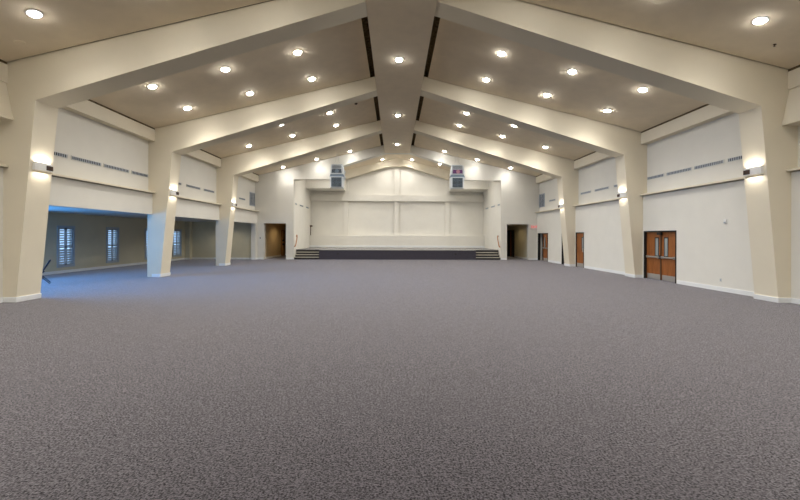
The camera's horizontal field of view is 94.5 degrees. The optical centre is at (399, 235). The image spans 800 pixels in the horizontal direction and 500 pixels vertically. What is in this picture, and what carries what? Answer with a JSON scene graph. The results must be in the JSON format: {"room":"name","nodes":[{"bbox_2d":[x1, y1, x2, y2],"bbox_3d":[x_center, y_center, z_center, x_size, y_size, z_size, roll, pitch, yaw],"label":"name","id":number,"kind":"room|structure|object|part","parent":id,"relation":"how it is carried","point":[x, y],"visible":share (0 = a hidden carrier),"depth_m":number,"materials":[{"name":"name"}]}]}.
{"room":"house of worship","nodes":[
{"label":"house of worship","id":0,"kind":"room"},
{"bbox_2d":[43,212,184,271],"bbox_3d":[-16.041,0.150,18.384,0.200,3.200,19.600,0,0,-1],"label":"wall","id":1,"kind":"structure","parent":0,"point":[90,230],"depth_m":19.39,"materials":[{"name":"beige paint"}]},
{"bbox_2d":[57,225,74,267],"bbox_3d":[-15.977,0.495,17.644,0.150,1.970,0.960,0,0,-1],"label":"window","id":2,"kind":"structure","parent":1,"relation":"in","point":[70,262],"depth_m":17.63,"materials":[{"name":"grey"}]},
{"bbox_2d":[59,227,65,265],"bbox_3d":[-15.945,0.496,17.447,0.030,1.790,0.365,0,0,-1],"label":"shutter","id":3,"kind":"object","parent":2,"relation":"attached to","point":[63,259],"depth_m":17.48,"materials":[{"name":"grey"}]},
{"bbox_2d":[66,228,72,264],"bbox_3d":[-15.950,0.496,17.842,0.030,1.790,0.365,0,0,-1],"label":"shutter","id":4,"kind":"object","parent":2,"relation":"attached to","point":[68,261],"depth_m":17.86,"materials":[{"name":"grey"}]},
{"bbox_2d":[106,227,118,262],"bbox_3d":[-16.017,0.495,20.559,0.150,1.970,0.930,0,0,-1],"label":"window","id":5,"kind":"structure","parent":1,"relation":"in","point":[114,250],"depth_m":20.58,"materials":[{"name":"grey"}]},
{"bbox_2d":[108,229,111,260],"bbox_3d":[-15.985,0.495,20.369,0.030,1.790,0.350,0,0,-1],"label":"shutter","id":6,"kind":"object","parent":5,"relation":"attached to","point":[110,240],"depth_m":20.41,"materials":[{"name":"grey"}]},
{"bbox_2d":[112,229,117,260],"bbox_3d":[-15.990,0.495,20.750,0.030,1.790,0.350,0,0,-1],"label":"shutter","id":7,"kind":"object","parent":5,"relation":"attached to","point":[114,249],"depth_m":20.77,"materials":[{"name":"grey"}]},
{"bbox_2d":[145,228,146,259],"bbox_3d":[-16.059,0.495,23.674,0.150,1.970,0.940,0,0,-1],"label":"window","id":8,"kind":"structure","parent":1,"relation":"in","point":[145,228],"depth_m":23.23,"materials":[{"name":"grey"}]},
{"bbox_2d":[172,229,181,256],"bbox_3d":[-16.100,0.495,26.639,0.150,1.970,1.090,0,0,-1],"label":"window","id":9,"kind":"structure","parent":1,"relation":"in","point":[177,247],"depth_m":26.70,"materials":[{"name":"grey"}]},
{"bbox_2d":[174,230,176,255],"bbox_3d":[-16.067,0.495,26.409,0.030,1.790,0.430,0,0,-1],"label":"shutter","id":10,"kind":"object","parent":9,"relation":"attached to","point":[175,231],"depth_m":26.48,"materials":[{"name":"grey"}]},
{"bbox_2d":[177,230,180,254],"bbox_3d":[-16.073,0.495,26.869,0.030,1.790,0.430,0,0,-1],"label":"shutter","id":11,"kind":"object","parent":9,"relation":"attached to","point":[178,231],"depth_m":26.93,"materials":[{"name":"grey wood"}]},
{"bbox_2d":[0,60,256,296],"bbox_3d":[-10.813,-1.583,14.134,0.370,6.700,40.560,0,0,-1],"label":"wall","id":12,"kind":"structure","parent":0,"point":[77,135],"depth_m":13.87,"materials":[{"name":"beige paint"}]},
{"bbox_2d":[0,62,7,82],"bbox_3d":[-10.594,-4.378,7.159,0.360,0.610,5.395,0,0,-1],"label":"trim","id":13,"kind":"structure","parent":12,"relation":"attached to","point":[3,67],"depth_m":9.77,"materials":[{"name":"beige paint"}]},
{"bbox_2d":[0,81,13,119],"bbox_3d":[-10.512,-3.578,7.160,0.528,0.990,5.395,0,0,-1],"label":"trim","id":14,"kind":"structure","parent":12,"relation":"attached to","point":[5,106],"depth_m":9.73,"materials":[{"name":"beige paint"}]},
{"bbox_2d":[54,151,67,158],"bbox_3d":[-10.757,-2.573,11.385,0.020,0.140,1.200,0,0,-1],"label":"air vent","id":15,"kind":"object","parent":12,"relation":"in","point":[58,154],"visible":0.37,"depth_m":11.75,"materials":[{"name":"grey metal"}]},
{"bbox_2d":[71,155,100,166],"bbox_3d":[-10.776,-2.573,12.735,0.020,0.140,1.240,0,0,-1],"label":"air vent","id":16,"kind":"object","parent":12,"relation":"in","point":[75,158],"visible":1,"depth_m":12.68,"materials":[{"name":"grey metal"}]},
{"bbox_2d":[52,173,155,192],"bbox_3d":[-10.665,-1.863,13.224,0.400,0.060,5.395,0,0,-1],"label":"trim","id":17,"kind":"structure","parent":12,"relation":"attached to","point":[53,174],"depth_m":12.91,"materials":[{"name":"beige paint"}]},
{"bbox_2d":[62,100,154,140],"bbox_3d":[-10.677,-4.378,13.223,0.360,0.610,5.395,0,0,-1],"label":"trim","id":18,"kind":"structure","parent":12,"relation":"attached to","point":[88,109],"depth_m":13.51,"materials":[{"name":"beige paint"}]},
{"bbox_2d":[103,163,128,172],"bbox_3d":[-10.794,-2.574,14.109,0.020,0.140,1.290,0,0,-1],"label":"air vent","id":19,"kind":"object","parent":12,"relation":"in","point":[104,165],"visible":1,"depth_m":14.04,"materials":[{"name":"grey metal"}]},
{"bbox_2d":[0,59,258,175],"bbox_3d":[-10.585,-4.633,16.257,0.065,0.120,23.590,0,0,-1],"label":"trim","id":20,"kind":"structure","parent":12,"relation":"attached to","point":[2,61],"depth_m":14.04,"materials":[{"name":"beige paint"}]},
{"bbox_2d":[131,170,147,177],"bbox_3d":[-10.812,-2.574,15.389,0.020,0.140,1.010,0,0,-1],"label":"air vent","id":21,"kind":"object","parent":12,"relation":"in","point":[132,172],"visible":1,"depth_m":15.34,"materials":[{"name":"grey metal"}]},
{"bbox_2d":[186,184,200,189],"bbox_3d":[-10.867,-2.574,19.479,0.020,0.140,1.350,0,0,-1],"label":"air vent","id":22,"kind":"object","parent":12,"relation":"in","point":[187,185],"visible":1,"depth_m":19.48,"materials":[{"name":"grey metal"}]},
{"bbox_2d":[177,196,221,204],"bbox_3d":[-10.747,-1.863,19.288,0.400,0.060,5.395,0,0,-1],"label":"trim","id":23,"kind":"structure","parent":12,"relation":"attached to","point":[179,197],"depth_m":19.42,"materials":[{"name":"beige paint"}]},
{"bbox_2d":[183,150,220,166],"bbox_3d":[-10.759,-4.378,19.288,0.360,0.610,5.395,0,0,-1],"label":"trim","id":24,"kind":"structure","parent":12,"relation":"attached to","point":[199,155],"depth_m":20.19,"materials":[{"name":"beige paint"}]},
{"bbox_2d":[235,207,258,211],"bbox_3d":[-10.829,-1.864,25.352,0.400,0.060,5.395,0,0,-1],"label":"trim","id":25,"kind":"structure","parent":12,"relation":"attached to","point":[235,207],"depth_m":25.63,"materials":[{"name":"beige paint"}]},
{"bbox_2d":[240,173,258,181],"bbox_3d":[-10.842,-4.379,25.352,0.360,0.610,5.395,0,0,-1],"label":"trim","id":26,"kind":"structure","parent":12,"relation":"attached to","point":[253,177],"depth_m":26.79,"materials":[{"name":"beige paint"}]},
{"bbox_2d":[250,192,254,205],"bbox_3d":[-10.971,-2.734,27.503,0.030,1.000,1.000,0,0,-1],"label":"air vent","id":27,"kind":"object","parent":12,"relation":"in","point":[252,195],"visible":1,"depth_m":27.50,"materials":[{"name":"grey metal"}]},
{"bbox_2d":[48,206,215,221],"bbox_3d":[-13.536,-1.122,18.317,5.200,0.100,19.800,0,0,-1],"label":"ceiling","id":28,"kind":"structure","parent":0,"point":[53,209],"depth_m":17.68,"materials":[{"name":"white paint"}]},
{"bbox_2d":[185,222,250,258],"bbox_3d":[-13.580,0.158,18.317,5.120,3.200,19.800,0,0,-1],"label":"wall","id":29,"kind":"structure","parent":0,"point":[200,237],"depth_m":28.01,"materials":[{"name":"beige paint"}]},
{"bbox_2d":[42,257,250,274],"bbox_3d":[-13.531,1.693,21.718,4.920,0.130,12.600,0,0,-1],"label":"baseboard","id":30,"kind":"structure","parent":29,"relation":"attached to","point":[138,263],"depth_m":20.39,"materials":[{"name":"white"}]},
{"bbox_2d":[265,223,285,256],"bbox_3d":[-9.605,0.320,32.245,2.250,2.900,7.655,0,0,-1],"label":"wall","id":31,"kind":"structure","parent":0,"point":[273,231],"depth_m":30.75,"materials":[{"name":"beige paint"}]},
{"bbox_2d":[281,230,284,255],"bbox_3d":[-10.445,0.618,33.296,0.200,2.300,1.030,0,0,-1],"label":"door","id":32,"kind":"structure","parent":31,"relation":"in","point":[282,231],"depth_m":32.95,"materials":[{"name":"orange wood"}]},
{"bbox_2d":[311,167,482,235],"bbox_3d":[-0.249,-2.751,34.445,16.600,9.100,0.330,0,0,-1],"label":"wall","id":33,"kind":"structure","parent":0,"point":[375,218],"depth_m":34.27,"materials":[{"name":"beige paint"}]},
{"bbox_2d":[310,195,483,201],"bbox_3d":[-0.243,-3.491,34.175,15.940,0.580,0.270,0,0,-1],"label":"trim","id":34,"kind":"structure","parent":33,"relation":"attached to","point":[405,198],"depth_m":34.05,"materials":[{"name":"beige paint"}]},
{"bbox_2d":[344,167,449,235],"bbox_3d":[-0.297,-2.651,34.229,9.760,7.500,0.160,0,0,-1],"label":"trim","id":35,"kind":"structure","parent":33,"relation":"attached to","point":[396,180],"depth_m":34.15,"materials":[{"name":"beige paint"}]},
{"bbox_2d":[255,170,538,259],"bbox_3d":[-0.169,-2.092,28.373,22.000,7.783,0.344,0,0,-1],"label":"wall","id":36,"kind":"structure","parent":0,"point":[274,198],"depth_m":28.13,"materials":[{"name":"beige paint"}]},
{"bbox_2d":[257,257,536,259],"bbox_3d":[-0.178,1.730,28.185,21.320,0.140,0.020,0,0,-1],"label":"baseboard","id":37,"kind":"structure","parent":36,"relation":"attached to","point":[257,257],"depth_m":28.28,"materials":[{"name":"white"}]},
{"bbox_2d":[310,235,483,247],"bbox_3d":[-0.254,0.579,34.000,15.940,1.240,0.580,0,0,-1],"label":"wall","id":38,"kind":"structure","parent":0,"point":[314,239],"depth_m":33.70,"materials":[{"name":"beige paint"}]},
{"bbox_2d":[295,180,499,256],"bbox_3d":[-0.211,-1.751,31.402,16.400,7.100,5.715,0,0,-1],"label":"wall","id":39,"kind":"structure","parent":0,"point":[491,216],"depth_m":31.05,"materials":[{"name":"beige paint"}]},
{"bbox_2d":[306,180,345,190],"bbox_3d":[-6.587,-4.660,33.208,3.220,1.020,1.990,0,0,-1],"label":"trim","id":40,"kind":"structure","parent":39,"relation":"attached to","point":[312,185],"depth_m":32.21,"materials":[{"name":"beige paint"}]},
{"bbox_2d":[309,245,484,247],"bbox_3d":[-0.251,0.959,33.697,15.940,0.180,0.025,0,0,-1],"label":"baseboard","id":41,"kind":"structure","parent":39,"relation":"attached to","point":[309,245],"depth_m":33.69,"materials":[{"name":"white wood"}]},
{"bbox_2d":[449,181,488,191],"bbox_3d":[6.131,-4.621,33.381,3.220,1.020,1.990,0,0,-1],"label":"trim","id":42,"kind":"structure","parent":39,"relation":"attached to","point":[469,186],"depth_m":32.40,"materials":[{"name":"beige paint"}]},
{"bbox_2d":[17,0,781,145],"bbox_3d":[0.033,-6.200,14.482,22.200,2.840,41.360,0,0,-1],"label":"roof","id":43,"kind":"structure","parent":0,"point":[365,24],"depth_m":14.37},
{"bbox_2d":[0,255,799,499],"bbox_3d":[-1.555,1.895,15.380,29.500,0.200,43.200,0,0,-1],"label":"floor","id":44,"kind":"structure","parent":0,"point":[275,378],"depth_m":4.55,"materials":[{"name":"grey carpet"}]},
{"bbox_2d":[42,260,50,283],"bbox_3d":[-13.351,1.330,13.641,0.694,0.876,0.488,0,0,-41],"label":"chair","id":45,"kind":"object","parent":44,"relation":"on","point":[49,260],"visible":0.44,"depth_m":13.65,"materials":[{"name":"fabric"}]},
{"bbox_2d":[294,250,318,258],"bbox_3d":[-7.113,1.431,28.553,1.860,0.695,0.945,0,0,-1],"label":"steps","id":46,"kind":"structure","parent":44,"relation":"on","point":[300,254],"depth_m":28.41,"materials":[{"name":"grey carpet"}]},
{"bbox_2d":[147,77,646,277],"bbox_3d":[-0.004,-2.695,16.401,21.720,8.990,0.710,0,0,-1],"label":"frame","id":47,"kind":"object","parent":44,"relation":"on","point":[172,141],"visible":0.96,"depth_m":16.13,"materials":[{"name":"beige paint"}]},
{"bbox_3d":[-10.486,1.698,16.259,0.382,0.140,0.710,0,0,-1],"label":"trim","id":48,"kind":"part","parent":47,"relation":"part of","materials":[{"name":"white"}]},
{"bbox_2d":[169,190,178,195],"bbox_3d":[-9.916,-1.891,16.272,0.163,0.250,0.515,0,0,-1],"label":"wall sconce","id":49,"kind":"object","parent":47,"relation":"attached to","point":[172,192],"visible":1,"depth_m":16.17,"materials":[{"name":"white ceramic"}]},
{"bbox_2d":[617,192,626,197],"bbox_3d":[9.903,-1.829,16.541,0.163,0.250,0.515,0,0,-1],"label":"wall sconce","id":50,"kind":"object","parent":47,"relation":"attached to","point":[621,194],"visible":1,"depth_m":16.41,"materials":[{"name":"white ceramic"}]},
{"bbox_3d":[10.450,1.762,16.544,0.382,0.140,0.710,0,0,-1],"label":"trim","id":51,"kind":"part","parent":47,"relation":"part of","materials":[{"name":"white"}]},
{"bbox_2d":[296,248,497,259],"bbox_3d":[-0.218,1.434,31.215,15.920,0.730,6.090,0,0,-1],"label":"stage","id":52,"kind":"object","parent":44,"relation":"on","point":[324,253],"visible":0.78,"depth_m":28.21,"materials":[{"name":"carpet"}]},
{"bbox_2d":[216,120,578,265],"bbox_3d":[-0.087,-2.695,22.466,21.720,8.990,0.710,0,0,-1],"label":"frame","id":53,"kind":"object","parent":44,"relation":"on","point":[232,167],"visible":0.91,"depth_m":22.18,"materials":[{"name":"beige paint"}]},
{"bbox_3d":[-10.568,1.697,22.323,0.382,0.140,0.710,0,0,-1],"label":"trim","id":54,"kind":"part","parent":53,"relation":"part of","materials":[{"name":"white"}]},
{"bbox_2d":[0,0,797,302],"bbox_3d":[0.078,-2.695,10.337,21.720,8.990,0.710,0,0,-1],"label":"frame","id":55,"kind":"object","parent":44,"relation":"on","point":[40,85],"visible":0.98,"depth_m":10.09,"materials":[{"name":"beige paint"}]},
{"bbox_3d":[-10.403,1.698,10.194,0.382,0.140,0.710,0,0,-1],"label":"trim","id":56,"kind":"part","parent":55,"relation":"part of","materials":[{"name":"white"}]},
{"bbox_2d":[32,162,52,173],"bbox_3d":[-9.834,-1.891,10.207,0.163,0.250,0.515,0,0,-1],"label":"wall sconce","id":57,"kind":"object","parent":55,"relation":"attached to","point":[37,166],"visible":1,"depth_m":10.12,"materials":[{"name":"white metal"}]},
{"bbox_2d":[743,166,763,176],"bbox_3d":[9.986,-1.829,10.477,0.163,0.250,0.515,0,0,-1],"label":"wall sconce","id":58,"kind":"object","parent":55,"relation":"attached to","point":[756,170],"visible":1,"depth_m":10.39,"materials":[{"name":"white metal"}]},
{"bbox_2d":[743,170,749,174],"bbox_3d":[9.918,-1.822,10.591,0.032,0.125,0.190,0,0,-1],"label":"grille","id":59,"kind":"object","parent":58,"relation":"attached to","point":[746,172],"depth_m":10.57,"materials":[{"name":"brown metal"}]},
{"bbox_3d":[10.532,1.763,10.479,0.382,0.140,0.710,0,0,-1],"label":"trim","id":60,"kind":"part","parent":55,"relation":"part of","materials":[{"name":"white"}]},
{"bbox_2d":[476,250,499,259],"bbox_3d":[6.746,1.473,28.742,1.860,0.695,0.945,0,0,-1],"label":"steps","id":61,"kind":"structure","parent":44,"relation":"on","point":[480,254],"depth_m":28.60,"materials":[{"name":"grey carpet"}]},
{"bbox_2d":[0,0,799,175],"bbox_3d":[0.037,-5.896,14.107,21.040,2.627,40.210,0,0,-1],"label":"ceiling","id":62,"kind":"structure","parent":0,"point":[463,56],"depth_m":13.00,"materials":[{"name":"beige paint"}]},
{"bbox_2d":[24,9,43,17],"bbox_3d":[-8.390,-5.089,8.486,0.309,0.105,0.318,0,0,5],"label":"recessed light","id":63,"kind":"object","parent":62,"relation":"in","point":[33,13],"visible":1,"depth_m":8.44,"materials":[{"name":"white glass"}]},
{"bbox_2d":[147,84,157,88],"bbox_3d":[-8.446,-5.089,12.616,0.309,0.105,0.318,0,0,5],"label":"recessed light","id":64,"kind":"object","parent":62,"relation":"in","point":[151,86],"visible":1,"depth_m":12.57,"materials":[{"name":"white glass"}]},
{"bbox_2d":[220,67,229,71],"bbox_3d":[-5.974,-5.687,12.650,0.309,0.105,0.318,0,0,5],"label":"recessed light","id":65,"kind":"object","parent":62,"relation":"in","point":[224,69],"visible":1,"depth_m":12.60,"materials":[{"name":"white glass"}]},
{"bbox_2d":[293,50,301,54],"bbox_3d":[-3.513,-6.282,12.683,0.309,0.105,0.318,0,0,5],"label":"recessed light","id":66,"kind":"object","parent":62,"relation":"in","point":[296,52],"visible":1,"depth_m":12.64,"materials":[{"name":"white glass"}]},
{"bbox_2d":[330,154,345,188],"bbox_3d":[-4.585,-4.812,27.337,1.137,2.536,0.805,0,0,-1],"label":"speaker","id":67,"kind":"object","parent":62,"relation":"hanging from","point":[337,172],"visible":1,"depth_m":26.99},
{"bbox_2d":[331,177,340,185],"bbox_3d":[-4.635,-3.939,26.977,0.740,0.690,0.025,0,0,-1],"label":"grille","id":68,"kind":"object","parent":67,"relation":"attached to","point":[335,181],"depth_m":26.96,"materials":[{"name":"grey metal"}]},
{"bbox_2d":[259,145,535,181],"bbox_3d":[-0.160,-5.736,28.530,21.720,2.910,0.670,0,0,-1],"label":"frame","id":69,"kind":"object","parent":62,"relation":"attached to","point":[301,171],"visible":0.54,"depth_m":28.22,"materials":[{"name":"beige paint"}]},
{"bbox_2d":[345,158,449,179],"bbox_3d":[-0.237,-5.396,34.175,21.720,3.590,0.670,0,0,-1],"label":"frame","id":70,"kind":"object","parent":62,"relation":"attached to","point":[396,162],"visible":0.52,"depth_m":33.85,"materials":[{"name":"beige paint"}]},
{"bbox_2d":[449,154,464,188],"bbox_3d":[4.264,-4.801,27.458,1.137,2.568,0.805,0,0,-1],"label":"speaker","id":71,"kind":"object","parent":62,"relation":"hanging from","point":[456,179],"visible":1,"depth_m":27.11},
{"bbox_2d":[453,178,462,186],"bbox_3d":[4.215,-3.912,27.097,0.740,0.690,0.025,0,0,-1],"label":"grille","id":72,"kind":"object","parent":71,"relation":"attached to","point":[457,182],"depth_m":27.09,"materials":[{"name":"grey metal"}]},
{"bbox_2d":[497,51,505,55],"bbox_3d":[3.507,-6.290,12.779,0.309,0.105,0.318,0,0,5],"label":"recessed light","id":73,"kind":"object","parent":62,"relation":"in","point":[500,53],"visible":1,"depth_m":12.73,"materials":[{"name":"white glass"}]},
{"bbox_2d":[567,69,576,73],"bbox_3d":[5.965,-5.679,12.812,0.309,0.105,0.318,0,0,5],"label":"recessed light","id":74,"kind":"object","parent":62,"relation":"in","point":[571,71],"visible":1,"depth_m":12.76,"materials":[{"name":"white glass"}]},
{"bbox_2d":[638,88,647,91],"bbox_3d":[8.432,-5.066,12.846,0.309,0.105,0.318,0,0,5],"label":"recessed light","id":75,"kind":"object","parent":62,"relation":"in","point":[639,89],"visible":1,"depth_m":12.80,"materials":[{"name":"white glass"}]},
{"bbox_2d":[751,16,769,24],"bbox_3d":[8.489,-5.066,8.716,0.309,0.105,0.318,0,0,5],"label":"recessed light","id":76,"kind":"object","parent":62,"relation":"in","point":[760,20],"visible":1,"depth_m":8.68,"materials":[{"name":"white glass"}]},
{"bbox_2d":[366,0,436,152],"bbox_3d":[0.020,-6.660,11.108,1.920,0.680,34.215,0,0,-1],"label":"ceiling","id":77,"kind":"structure","parent":0,"point":[397,28],"depth_m":13.17,"materials":[{"name":"beige paint"}]},
{"bbox_2d":[395,57,403,61],"bbox_3d":[-0.030,-6.289,13.251,0.320,0.062,0.320,0,0,-1],"label":"recessed light","id":78,"kind":"object","parent":77,"relation":"in","point":[398,59],"visible":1,"depth_m":13.20,"materials":[{"name":"white glass"}]},
{"bbox_2d":[507,224,526,257],"bbox_3d":[9.043,0.378,32.498,2.250,2.900,7.655,0,0,-1],"label":"wall","id":79,"kind":"structure","parent":0,"point":[520,231],"depth_m":30.69,"materials":[{"name":"beige paint"}]},
{"bbox_2d":[507,230,513,256],"bbox_3d":[9.912,0.656,33.238,0.090,2.350,2.000,0,0,-1],"label":"door","id":80,"kind":"structure","parent":79,"relation":"in","point":[510,233],"depth_m":33.05,"materials":[{"name":"black wood"}]},
{"bbox_2d":[537,68,799,298],"bbox_3d":[10.855,-1.516,14.429,0.370,6.700,40.560,0,0,-1],"label":"wall","id":81,"kind":"structure","parent":0,"point":[709,249],"depth_m":13.71,"materials":[{"name":"beige paint"}]},
{"bbox_2d":[539,193,544,207],"bbox_3d":[10.657,-2.667,27.797,0.030,1.000,1.000,0,0,-1],"label":"air vent","id":82,"kind":"object","parent":81,"relation":"in","point":[541,196],"visible":1,"depth_m":27.70,"materials":[{"name":"grey metal"}]},
{"bbox_2d":[538,233,547,261],"bbox_3d":[10.626,0.808,27.613,0.471,2.050,2.706,0,0,9],"label":"door","id":83,"kind":"structure","parent":81,"relation":"in","point":[544,235],"depth_m":26.99,"materials":[{"name":"brown wood"}]},
{"bbox_2d":[536,174,553,183],"bbox_3d":[10.596,-4.312,25.644,0.360,0.610,5.395,0,0,-1],"label":"trim","id":84,"kind":"structure","parent":81,"relation":"attached to","point":[542,178],"depth_m":27.00,"materials":[{"name":"beige paint"}]},
{"bbox_2d":[535,208,559,212],"bbox_3d":[10.568,-1.797,25.643,0.400,0.060,5.395,0,0,-1],"label":"trim","id":85,"kind":"structure","parent":81,"relation":"attached to","point":[556,208],"depth_m":25.83,"materials":[{"name":"beige paint"}]},
{"bbox_2d":[562,242,563,263],"bbox_3d":[10.611,0.808,23.567,0.175,2.050,1.040,0,0,-1],"label":"door","id":86,"kind":"structure","parent":81,"relation":"in","point":[562,242],"depth_m":24.04,"materials":[{"name":"black metal"}]},
{"bbox_2d":[576,232,583,267],"bbox_3d":[10.634,0.808,21.732,0.180,2.050,0.950,0,0,-1],"label":"door","id":87,"kind":"structure","parent":81,"relation":"in","point":[579,235],"depth_m":21.72,"materials":[{"name":"brown wood"}]},
{"bbox_2d":[574,152,611,168],"bbox_3d":[10.679,-4.312,19.579,0.360,0.610,5.395,0,0,-1],"label":"trim","id":88,"kind":"structure","parent":81,"relation":"attached to","point":[596,157],"depth_m":20.46,"materials":[{"name":"beige paint"}]},
{"bbox_2d":[573,198,618,206],"bbox_3d":[10.651,-1.797,19.579,0.400,0.060,5.395,0,0,-1],"label":"trim","id":89,"kind":"structure","parent":81,"relation":"attached to","point":[615,199],"depth_m":19.58,"materials":[{"name":"beige paint"}]},
{"bbox_2d":[595,186,608,191],"bbox_3d":[10.771,-2.507,19.773,0.020,0.140,1.350,0,0,-1],"label":"air vent","id":90,"kind":"object","parent":81,"relation":"in","point":[607,187],"visible":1,"depth_m":19.72,"materials":[{"name":"grey metal"}]},
{"bbox_2d":[647,173,663,179],"bbox_3d":[10.826,-2.506,15.684,0.020,0.140,1.010,0,0,-1],"label":"air vent","id":91,"kind":"object","parent":81,"relation":"in","point":[658,175],"visible":1,"depth_m":15.67,"materials":[{"name":"grey metal"}]},
{"bbox_2d":[644,230,675,282],"bbox_3d":[10.727,0.808,15.207,0.210,2.050,1.860,0,0,-1],"label":"door","id":92,"kind":"structure","parent":81,"relation":"in","point":[659,246],"depth_m":15.20,"materials":[{"name":"brown wood"}]},
{"bbox_3d":[10.729,1.703,15.650,0.006,0.220,0.774,0,0,-1],"label":"kick plate","id":93,"kind":"part","parent":92,"relation":"part of","materials":[{"name":"silver metal"}]},
{"bbox_3d":[10.739,0.453,14.932,0.012,0.800,0.230,0,0,-1],"label":"lite frame","id":94,"kind":"part","parent":92,"relation":"part of","materials":[{"name":"black metal"}]},
{"bbox_3d":[10.741,1.703,14.764,0.006,0.220,0.774,0,0,-1],"label":"kick plate","id":95,"kind":"part","parent":92,"relation":"part of","materials":[{"name":"silver metal"}]},
{"bbox_2d":[536,65,799,176],"bbox_3d":[10.588,-4.567,16.545,0.065,0.120,23.590,0,0,-1],"label":"trim","id":96,"kind":"structure","parent":81,"relation":"attached to","point":[798,66],"depth_m":14.18,"materials":[{"name":"beige paint"}]},
{"bbox_2d":[537,258,799,303],"bbox_3d":[10.694,1.763,11.224,0.020,0.140,34.155,0,0,-1],"label":"baseboard","id":97,"kind":"structure","parent":81,"relation":"attached to","point":[736,291],"depth_m":12.91,"materials":[{"name":"white"}]},
{"bbox_2d":[666,167,691,175],"bbox_3d":[10.844,-2.506,14.404,0.020,0.140,1.290,0,0,-1],"label":"air vent","id":98,"kind":"object","parent":81,"relation":"in","point":[688,168],"visible":1,"depth_m":14.35,"materials":[{"name":"grey metal"}]},
{"bbox_2d":[641,105,733,144],"bbox_3d":[10.761,-4.312,13.515,0.360,0.610,5.395,0,0,-1],"label":"trim","id":99,"kind":"structure","parent":81,"relation":"attached to","point":[709,113],"depth_m":13.79,"materials":[{"name":"beige paint"}]},
{"bbox_2d":[640,177,743,195],"bbox_3d":[10.733,-1.797,13.515,0.400,0.060,5.395,0,0,-1],"label":"trim","id":100,"kind":"structure","parent":81,"relation":"attached to","point":[738,178],"depth_m":13.20,"materials":[{"name":"beige paint"}]},
{"bbox_2d":[694,159,723,169],"bbox_3d":[10.862,-2.506,13.029,0.020,0.140,1.240,0,0,-1],"label":"air vent","id":101,"kind":"object","parent":81,"relation":"in","point":[718,162],"visible":1,"depth_m":12.98,"materials":[{"name":"grey metal"}]},
{"bbox_2d":[727,155,741,162],"bbox_3d":[10.881,-2.506,11.679,0.020,0.140,1.200,0,0,-1],"label":"air vent","id":102,"kind":"object","parent":81,"relation":"in","point":[735,158],"visible":0.38,"depth_m":12.03,"materials":[{"name":"grey metal"}]},
{"bbox_2d":[782,86,799,125],"bbox_3d":[10.757,-3.512,7.449,0.528,0.990,5.395,0,0,-1],"label":"trim","id":103,"kind":"structure","parent":81,"relation":"attached to","point":[791,117],"depth_m":9.95,"materials":[{"name":"beige paint"}]},
{"bbox_2d":[786,167,799,171],"bbox_3d":[10.816,-1.796,7.450,0.400,0.060,5.395,0,0,-1],"label":"trim","id":104,"kind":"structure","parent":81,"relation":"attached to","point":[797,168],"depth_m":9.98,"materials":[{"name":"beige paint"}]},
{"bbox_2d":[788,67,799,89],"bbox_3d":[10.844,-4.311,7.450,0.360,0.610,5.395,0,0,-1],"label":"trim","id":105,"kind":"structure","parent":81,"relation":"attached to","point":[794,75],"depth_m":9.98,"materials":[{"name":"beige paint"}]}
]}

